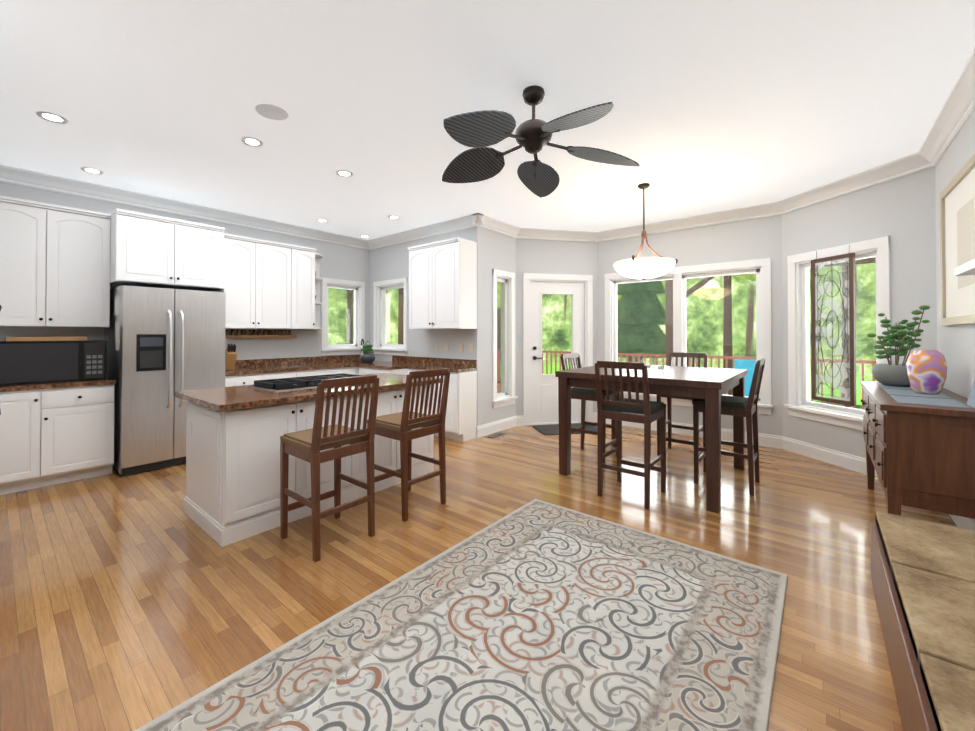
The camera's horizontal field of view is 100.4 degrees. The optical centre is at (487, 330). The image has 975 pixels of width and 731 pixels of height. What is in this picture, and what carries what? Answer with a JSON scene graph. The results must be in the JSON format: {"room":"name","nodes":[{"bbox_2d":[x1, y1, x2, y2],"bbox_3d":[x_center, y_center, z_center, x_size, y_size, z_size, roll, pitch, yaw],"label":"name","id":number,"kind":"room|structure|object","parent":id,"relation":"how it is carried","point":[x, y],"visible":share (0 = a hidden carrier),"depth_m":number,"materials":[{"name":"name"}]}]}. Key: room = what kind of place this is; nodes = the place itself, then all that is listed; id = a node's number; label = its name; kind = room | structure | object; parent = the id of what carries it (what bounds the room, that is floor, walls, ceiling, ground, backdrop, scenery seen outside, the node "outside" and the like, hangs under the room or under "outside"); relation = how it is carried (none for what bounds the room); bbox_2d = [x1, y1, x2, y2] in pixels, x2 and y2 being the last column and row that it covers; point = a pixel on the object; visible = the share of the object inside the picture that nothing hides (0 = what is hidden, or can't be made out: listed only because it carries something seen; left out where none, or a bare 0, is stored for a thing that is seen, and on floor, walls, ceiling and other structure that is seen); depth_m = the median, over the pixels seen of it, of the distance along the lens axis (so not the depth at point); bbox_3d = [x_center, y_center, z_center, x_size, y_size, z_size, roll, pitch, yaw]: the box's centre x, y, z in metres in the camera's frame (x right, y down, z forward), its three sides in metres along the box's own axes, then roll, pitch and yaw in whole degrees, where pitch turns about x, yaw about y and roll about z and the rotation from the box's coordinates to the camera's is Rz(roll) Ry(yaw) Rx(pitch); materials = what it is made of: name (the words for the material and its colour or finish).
{"room":"kitchen and dining room","nodes":[
{"label":"kitchen and dining room","id":0,"kind":"room"},
{"bbox_2d":[0,182,368,365],"bbox_3d":[-3.596,-0.051,5.076,0.160,2.920,5.140,0,-1,39],"label":"wall","id":1,"kind":"structure","parent":0,"point":[338,261],"depth_m":5.71,"materials":[{"name":"white paint"}]},
{"bbox_2d":[225,330,296,337],"bbox_3d":[-3.084,0.048,5.490,0.100,0.108,0.970,0,-1,39],"label":"shelf","id":2,"kind":"object","parent":1,"relation":"attached to","point":[259,335],"visible":0.94,"depth_m":5.48,"materials":[{"name":"brown wood"}]},
{"bbox_2d":[320,277,364,355],"bbox_3d":[-2.347,-0.208,6.556,0.220,1.200,0.790,0,-1,39],"label":"kitchen window","id":3,"kind":"structure","parent":1,"relation":"in","point":[358,288],"depth_m":6.57,"materials":[{"name":"white wood"}]},
{"bbox_2d":[369,227,476,361],"bbox_3d":[-1.083,-0.041,6.237,2.577,2.920,0.160,0,-1,39],"label":"wall","id":4,"kind":"structure","parent":0,"point":[391,262],"depth_m":6.12,"materials":[{"name":"white paint"}]},
{"bbox_2d":[371,278,407,355],"bbox_3d":[-1.530,-0.208,6.566,0.890,1.200,0.220,0,-1,39],"label":"kitchen window","id":5,"kind":"structure","parent":4,"relation":"in","point":[380,346],"depth_m":6.69,"materials":[{"name":"white wood"}]},
{"bbox_2d":[0,422,956,730],"bbox_3d":[-1.273,1.446,2.502,7.080,0.120,9.960,0,-1,39],"label":"floor","id":6,"kind":"structure","parent":0,"point":[132,602],"depth_m":2.41,"materials":[{"name":"brown wood"}]},
{"bbox_2d":[107,285,225,475],"bbox_3d":[-3.459,0.488,4.403,0.853,1.830,0.862,0,-1,39],"label":"refrigerator","id":7,"kind":"object","parent":6,"relation":"on","point":[165,345],"visible":0.96,"depth_m":4.07,"materials":[{"name":"silver metal"}]},
{"bbox_2d":[0,195,388,494],"bbox_3d":[-3.061,0.121,5.044,0.700,2.575,4.170,0,-1,39],"label":"kitchen cabinets","id":8,"kind":"object","parent":6,"relation":"on","point":[63,269],"visible":0.75,"depth_m":3.96,"materials":[{"name":"white wood"}]},
{"bbox_2d":[0,340,106,385],"bbox_3d":[-4.125,0.287,3.800,0.428,0.379,0.780,0,-1,39],"label":"microwave","id":9,"kind":"object","parent":8,"relation":"on","point":[29,362],"visible":1,"depth_m":3.68,"materials":[{"name":"black metal"}]},
{"bbox_2d":[5,337,86,340],"bbox_3d":[-4.117,0.080,3.795,0.350,0.034,0.500,0,-1,39],"label":"tray","id":10,"kind":"object","parent":9,"relation":"on","point":[45,338],"visible":1,"depth_m":3.67,"materials":[{"name":"brown"}]},
{"bbox_2d":[225,344,236,369],"bbox_3d":[-3.141,0.324,4.946,0.208,0.319,0.100,0,-1,39],"label":"knife block","id":11,"kind":"object","parent":8,"relation":"on","point":[230,356],"visible":0.94,"depth_m":4.90,"materials":[{"name":"brown wood"}]},
{"bbox_2d":[360,341,375,362],"bbox_3d":[-1.839,0.331,6.232,0.281,0.334,0.230,0,-1,39],"label":"plant","id":12,"kind":"object","parent":8,"relation":"on","point":[368,356],"visible":1,"depth_m":6.16,"materials":[{"name":"green plant"}]},
{"bbox_2d":[183,385,433,546],"bbox_3d":[-1.433,0.956,3.580,0.896,0.880,1.851,0,-1,39],"label":"kitchen island","id":13,"kind":"object","parent":6,"relation":"on","point":[234,434],"depth_m":2.86,"materials":[{"name":"white wood"}]},
{"bbox_2d":[175,373,440,412],"bbox_3d":[-1.422,0.496,3.582,0.950,0.040,1.950,0,-1,39],"label":"island countertop","id":14,"kind":"structure","parent":13,"relation":"on","point":[275,392],"depth_m":3.08,"materials":[{"name":"brown stone"}]},
{"bbox_2d":[280,375,379,561],"bbox_3d":[-1.059,0.843,2.725,0.524,1.090,0.430,0,-1,39],"label":"stool","id":15,"kind":"object","parent":6,"relation":"on","point":[308,445],"visible":1,"depth_m":2.63,"materials":[{"name":"brown wood"}]},
{"bbox_2d":[367,368,449,521],"bbox_3d":[-0.631,0.848,3.248,0.524,1.090,0.430,0,-1,39],"label":"stool","id":16,"kind":"object","parent":6,"relation":"on","point":[399,426],"visible":0.83,"depth_m":3.12,"materials":[{"name":"brown wood"}]},
{"bbox_2d":[357,237,476,441],"bbox_3d":[-1.033,0.126,5.651,1.765,2.575,0.674,0,-1,39],"label":"kitchen cabinets","id":17,"kind":"object","parent":6,"relation":"on","point":[442,284],"visible":0.52,"depth_m":5.30,"materials":[{"name":"white wood"}]},
{"bbox_2d":[135,499,787,730],"bbox_3d":[0.199,1.373,1.782,1.670,0.013,2.650,0,-1,39],"label":"rug","id":18,"kind":"object","parent":6,"relation":"on","point":[536,615],"visible":0.96,"depth_m":1.74,"materials":[{"name":"beige carpet"}]},
{"bbox_2d":[488,432,506,437],"bbox_3d":[0.131,1.410,5.463,0.100,0.004,0.320,0,-1,39],"label":"floor vent","id":19,"kind":"object","parent":6,"relation":"in","point":[496,435],"visible":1,"depth_m":5.44,"materials":[{"name":"grey metal"}]},
{"bbox_2d":[532,423,596,434],"bbox_3d":[1.139,1.409,5.814,0.880,0.011,0.540,0,-1,-12],"label":"doormat","id":20,"kind":"object","parent":6,"relation":"on","point":[548,429],"visible":0.5,"depth_m":5.80,"materials":[{"name":"black fabric"}]},
{"bbox_2d":[561,353,619,463],"bbox_3d":[1.150,0.834,4.530,0.524,1.140,0.430,0,-1,39],"label":"dining chair","id":21,"kind":"object","parent":6,"relation":"on","point":[583,395],"visible":0.48,"depth_m":4.46,"materials":[{"name":"brown wood"}]},
{"bbox_2d":[595,361,665,508],"bbox_3d":[1.221,0.825,3.454,0.430,1.140,0.524,0,-1,39],"label":"dining chair","id":22,"kind":"object","parent":6,"relation":"on","point":[646,407],"visible":1,"depth_m":3.35,"materials":[{"name":"brown wood"}]},
{"bbox_2d":[555,365,746,512],"bbox_3d":[1.657,0.900,4.049,1.420,1.000,1.420,0,-1,39],"label":"dining table","id":23,"kind":"object","parent":6,"relation":"on","point":[710,386],"visible":0.88,"depth_m":3.58,"materials":[{"name":"brown wood"}]},
{"bbox_2d":[656,352,707,454],"bbox_3d":[2.229,0.835,4.637,0.430,1.140,0.524,0,-1,39],"label":"dining chair","id":24,"kind":"object","parent":6,"relation":"on","point":[669,438],"visible":0.42,"depth_m":4.77,"materials":[{"name":"brown wood"}]},
{"bbox_2d":[692,358,764,495],"bbox_3d":[2.207,0.827,3.715,0.524,1.140,0.430,0,-1,39],"label":"dining chair","id":25,"kind":"object","parent":6,"relation":"on","point":[747,407],"visible":0.88,"depth_m":3.66,"materials":[{"name":"brown wood"}]},
{"bbox_2d":[860,381,974,518],"bbox_3d":[3.043,0.918,2.908,0.481,0.943,1.580,0,-1,39],"label":"sideboard","id":26,"kind":"object","parent":6,"relation":"on","point":[920,450],"visible":0.98,"depth_m":2.37,"materials":[{"name":"brown wood"}]},
{"bbox_2d":[867,305,929,386],"bbox_3d":[3.328,0.128,3.303,0.349,0.642,0.341,0,-1,39],"label":"potted plant","id":27,"kind":"object","parent":26,"relation":"on","point":[891,374],"visible":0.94,"depth_m":3.27,"materials":[{"name":"green plant"}]},
{"bbox_2d":[906,350,947,393],"bbox_3d":[3.117,0.293,2.885,0.200,0.305,0.200,0,-1,39],"label":"vase","id":28,"kind":"object","parent":26,"relation":"on","point":[926,371],"visible":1,"depth_m":2.83,"materials":[{"name":"multicoloured ceramic"}]},
{"bbox_2d":[967,379,974,407],"bbox_3d":[2.812,0.312,2.320,0.066,0.257,0.200,0,-1,39],"label":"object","id":29,"kind":"object","parent":26,"relation":"on","point":[971,400],"visible":1,"depth_m":2.37,"materials":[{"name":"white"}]},
{"bbox_2d":[870,511,974,730],"bbox_3d":[0.849,1.177,0.262,0.545,0.380,4.780,0,-1,39],"label":"hearth","id":30,"kind":"object","parent":6,"relation":"on","point":[923,576],"visible":1,"depth_m":1.48,"materials":[{"name":"stone"}]},
{"bbox_2d":[0,0,974,239],"bbox_3d":[-1.273,-1.593,2.528,7.080,0.120,9.960,0,-1,39],"label":"ceiling","id":31,"kind":"structure","parent":0,"point":[721,105],"depth_m":2.66,"materials":[{"name":"white paint"}]},
{"bbox_2d":[36,111,68,123],"bbox_3d":[-3.124,-1.526,2.919,0.158,0.008,0.158,0,-1,30],"label":"recessed light","id":32,"kind":"object","parent":31,"relation":"in","point":[48,116],"depth_m":2.91,"materials":[{"name":"white"}]},
{"bbox_2d":[81,167,103,173],"bbox_3d":[-3.766,-1.518,3.871,0.158,0.008,0.158,0,0,-6],"label":"recessed light","id":33,"kind":"object","parent":31,"relation":"in","point":[90,170],"depth_m":3.86,"materials":[{"name":"white"}]},
{"bbox_2d":[241,137,263,146],"bbox_3d":[-1.903,-1.523,3.289,0.158,0.008,0.158,0,-1,12],"label":"recessed light","id":34,"kind":"object","parent":31,"relation":"in","point":[250,141],"depth_m":3.28,"materials":[{"name":"white"}]},
{"bbox_2d":[255,104,288,120],"bbox_3d":[-1.511,-1.528,2.852,0.209,0.006,0.209,0,0,0],"label":"ceiling speaker","id":35,"kind":"object","parent":31,"relation":"in","point":[271,112],"depth_m":2.84,"materials":[{"name":"white plastic"}]},
{"bbox_2d":[316,219,327,222],"bbox_3d":[-2.266,-1.503,5.576,0.158,0.008,0.158,0,0,-6],"label":"recessed light","id":36,"kind":"object","parent":31,"relation":"in","point":[319,220],"depth_m":5.56,"materials":[{"name":"white"}]},
{"bbox_2d":[336,170,352,176],"bbox_3d":[-1.385,-1.517,3.937,0.158,0.008,0.158,0,-1,30],"label":"recessed light","id":37,"kind":"object","parent":31,"relation":"in","point":[343,173],"depth_m":3.93,"materials":[{"name":"white"}]},
{"bbox_2d":[388,215,399,218],"bbox_3d":[-1.248,-1.504,5.415,0.158,0.008,0.158,0,0,-6],"label":"recessed light","id":38,"kind":"object","parent":31,"relation":"in","point":[391,216],"depth_m":5.41,"materials":[{"name":"white"}]},
{"bbox_2d":[442,85,639,197],"bbox_3d":[0.248,-1.243,2.598,1.356,0.580,1.347,0,-1,39],"label":"ceiling fan","id":39,"kind":"object","parent":31,"relation":"hanging from","point":[480,131],"visible":1,"depth_m":2.56,"materials":[{"name":"brown metal"}]},
{"bbox_2d":[614,183,677,279],"bbox_3d":[1.621,-1.021,4.226,0.600,0.995,0.637,0,-1,39],"label":"pendant light","id":40,"kind":"object","parent":31,"relation":"hanging from","point":[634,267],"visible":1,"depth_m":4.08,"materials":[{"name":"frosted white glass"},{"name":"dark bronze"}]},
{"bbox_2d":[477,226,515,425],"bbox_3d":[0.134,-0.045,5.811,0.160,2.920,1.037,0,-1,39],"label":"wall","id":41,"kind":"structure","parent":0,"point":[496,250],"depth_m":5.53,"materials":[{"name":"white paint"}]},
{"bbox_2d":[0,48,974,249],"bbox_3d":[-1.268,-1.466,2.533,6.890,0.135,9.786,0,-1,39],"label":"crown molding","id":42,"kind":"structure","parent":41,"relation":"attached to","point":[957,110],"depth_m":4.67,"materials":[{"name":"white wood"}]},
{"bbox_2d":[492,269,517,407],"bbox_3d":[0.188,0.115,5.828,0.220,1.920,0.540,0,-1,39],"label":"sidelight window","id":43,"kind":"structure","parent":41,"relation":"in","point":[505,396],"depth_m":5.92,"materials":[{"name":"white wood"}]},
{"bbox_2d":[476,412,974,530],"bbox_3d":[-0.323,1.305,1.748,4.289,0.150,9.632,0,-1,39],"label":"baseboard","id":44,"kind":"structure","parent":41,"relation":"attached to","point":[841,459],"depth_m":4.79,"materials":[{"name":"white wood"}]},
{"bbox_2d":[516,238,597,415],"bbox_3d":[1.051,-0.041,6.247,1.635,2.920,0.160,0,-1,-12],"label":"wall","id":45,"kind":"structure","parent":0,"point":[555,257],"depth_m":6.15,"materials":[{"name":"white paint"}]},
{"bbox_2d":[523,273,592,425],"bbox_3d":[1.062,0.284,6.229,1.110,2.270,0.194,0,-1,-12],"label":"door","id":46,"kind":"structure","parent":45,"relation":"attached to","point":[540,398],"depth_m":6.16,"materials":[{"name":"white wood"}]},
{"bbox_2d":[598,215,782,435],"bbox_3d":[2.659,-0.046,5.628,2.640,2.920,0.160,0,-1,39],"label":"wall","id":47,"kind":"structure","parent":0,"point":[756,238],"depth_m":5.22,"materials":[{"name":"white paint"}]},
{"bbox_2d":[604,258,773,414],"bbox_3d":[2.644,0.078,5.600,2.130,1.890,0.220,0,-1,39],"label":"window","id":48,"kind":"structure","parent":47,"relation":"in","point":[760,268],"depth_m":5.44,"materials":[{"name":"white wood"}]},
{"bbox_2d":[782,166,936,457],"bbox_3d":[3.729,-0.059,4.147,0.160,2.920,1.749,0,-1,-12],"label":"wall","id":49,"kind":"structure","parent":0,"point":[901,212],"depth_m":3.83,"materials":[{"name":"white paint"}]},
{"bbox_2d":[784,236,890,430],"bbox_3d":[3.675,0.057,4.257,0.220,1.850,1.050,0,-1,-12],"label":"window","id":50,"kind":"structure","parent":49,"relation":"in","point":[800,404],"depth_m":4.47,"materials":[{"name":"white wood"}]},
{"bbox_2d":[811,245,855,405],"bbox_3d":[3.591,-0.054,4.231,0.025,1.610,0.430,0,-1,-12],"label":"window panel","id":51,"kind":"object","parent":50,"relation":"attached to","point":[837,375],"visible":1,"depth_m":4.21,"materials":[{"name":"brown wood"}]},
{"bbox_2d":[935,109,974,521],"bbox_3d":[1.101,-0.095,0.015,0.160,2.920,9.020,0,-1,39],"label":"wall","id":52,"kind":"structure","parent":0,"point":[956,346],"depth_m":2.95,"materials":[{"name":"white paint"}]},
{"bbox_2d":[940,153,974,324],"bbox_3d":[3.170,-0.557,2.700,0.030,1.030,1.210,0,-1,39],"label":"picture frame","id":53,"kind":"object","parent":52,"relation":"attached to","point":[957,221],"visible":1,"depth_m":2.82,"materials":[{"name":"beige wood"}]},
{"label":"outside","id":54,"kind":"structure","parent":0,"visible":0},
{"bbox_2d":[328,263,876,404],"bbox_3d":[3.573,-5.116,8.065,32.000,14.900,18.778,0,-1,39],"label":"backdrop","id":55,"kind":"structure","parent":54,"point":[710,309],"depth_m":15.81,"materials":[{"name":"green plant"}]},
{"bbox_2d":[810,400,861,409],"bbox_3d":[-0.369,2.499,3.975,38.000,0.200,38.000,0,-1,39],"label":"lawn","id":56,"kind":"structure","parent":54,"point":[859,407],"depth_m":13.59,"materials":[{"name":"green plant"}]},
{"bbox_2d":[346,265,854,407],"bbox_3d":[1.759,-2.896,9.075,20.001,10.679,13.130,0,-1,39],"label":"trees","id":57,"kind":"object","parent":56,"relation":"on","point":[653,328],"depth_m":10.26,"materials":[{"name":"green plant"}]},
{"bbox_3d":[1.717,-0.274,0.980,0.122,2.532,1.974,0,-1,39],"label":"stone wall","id":58,"kind":"structure","parent":0,"visible":0},
{"bbox_2d":[955,259,974,275],"bbox_3d":[1.068,-0.247,0.308,0.250,0.140,4.110,0,-1,39],"label":"mantel shelf","id":59,"kind":"object","parent":58,"relation":"attached to","point":[967,268],"visible":1,"depth_m":1.85,"materials":[{"name":"white wood"}]},
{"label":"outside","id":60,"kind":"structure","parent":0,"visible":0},
{"bbox_2d":[497,257,875,409],"bbox_3d":[3.059,-0.021,7.394,12.000,3.500,3.000,0,-1,39],"label":"deck","id":61,"kind":"object","parent":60,"point":[669,302],"depth_m":7.99,"materials":[{"name":"brown wood"}]},
{"bbox_2d":[734,359,755,395],"bbox_3d":[4.067,0.959,6.250,0.500,0.980,0.520,0,-1,39],"label":"deck chair","id":62,"kind":"object","parent":61,"relation":"on","point":[748,365],"depth_m":6.41,"materials":[{"name":"blue fabric"}]}
]}

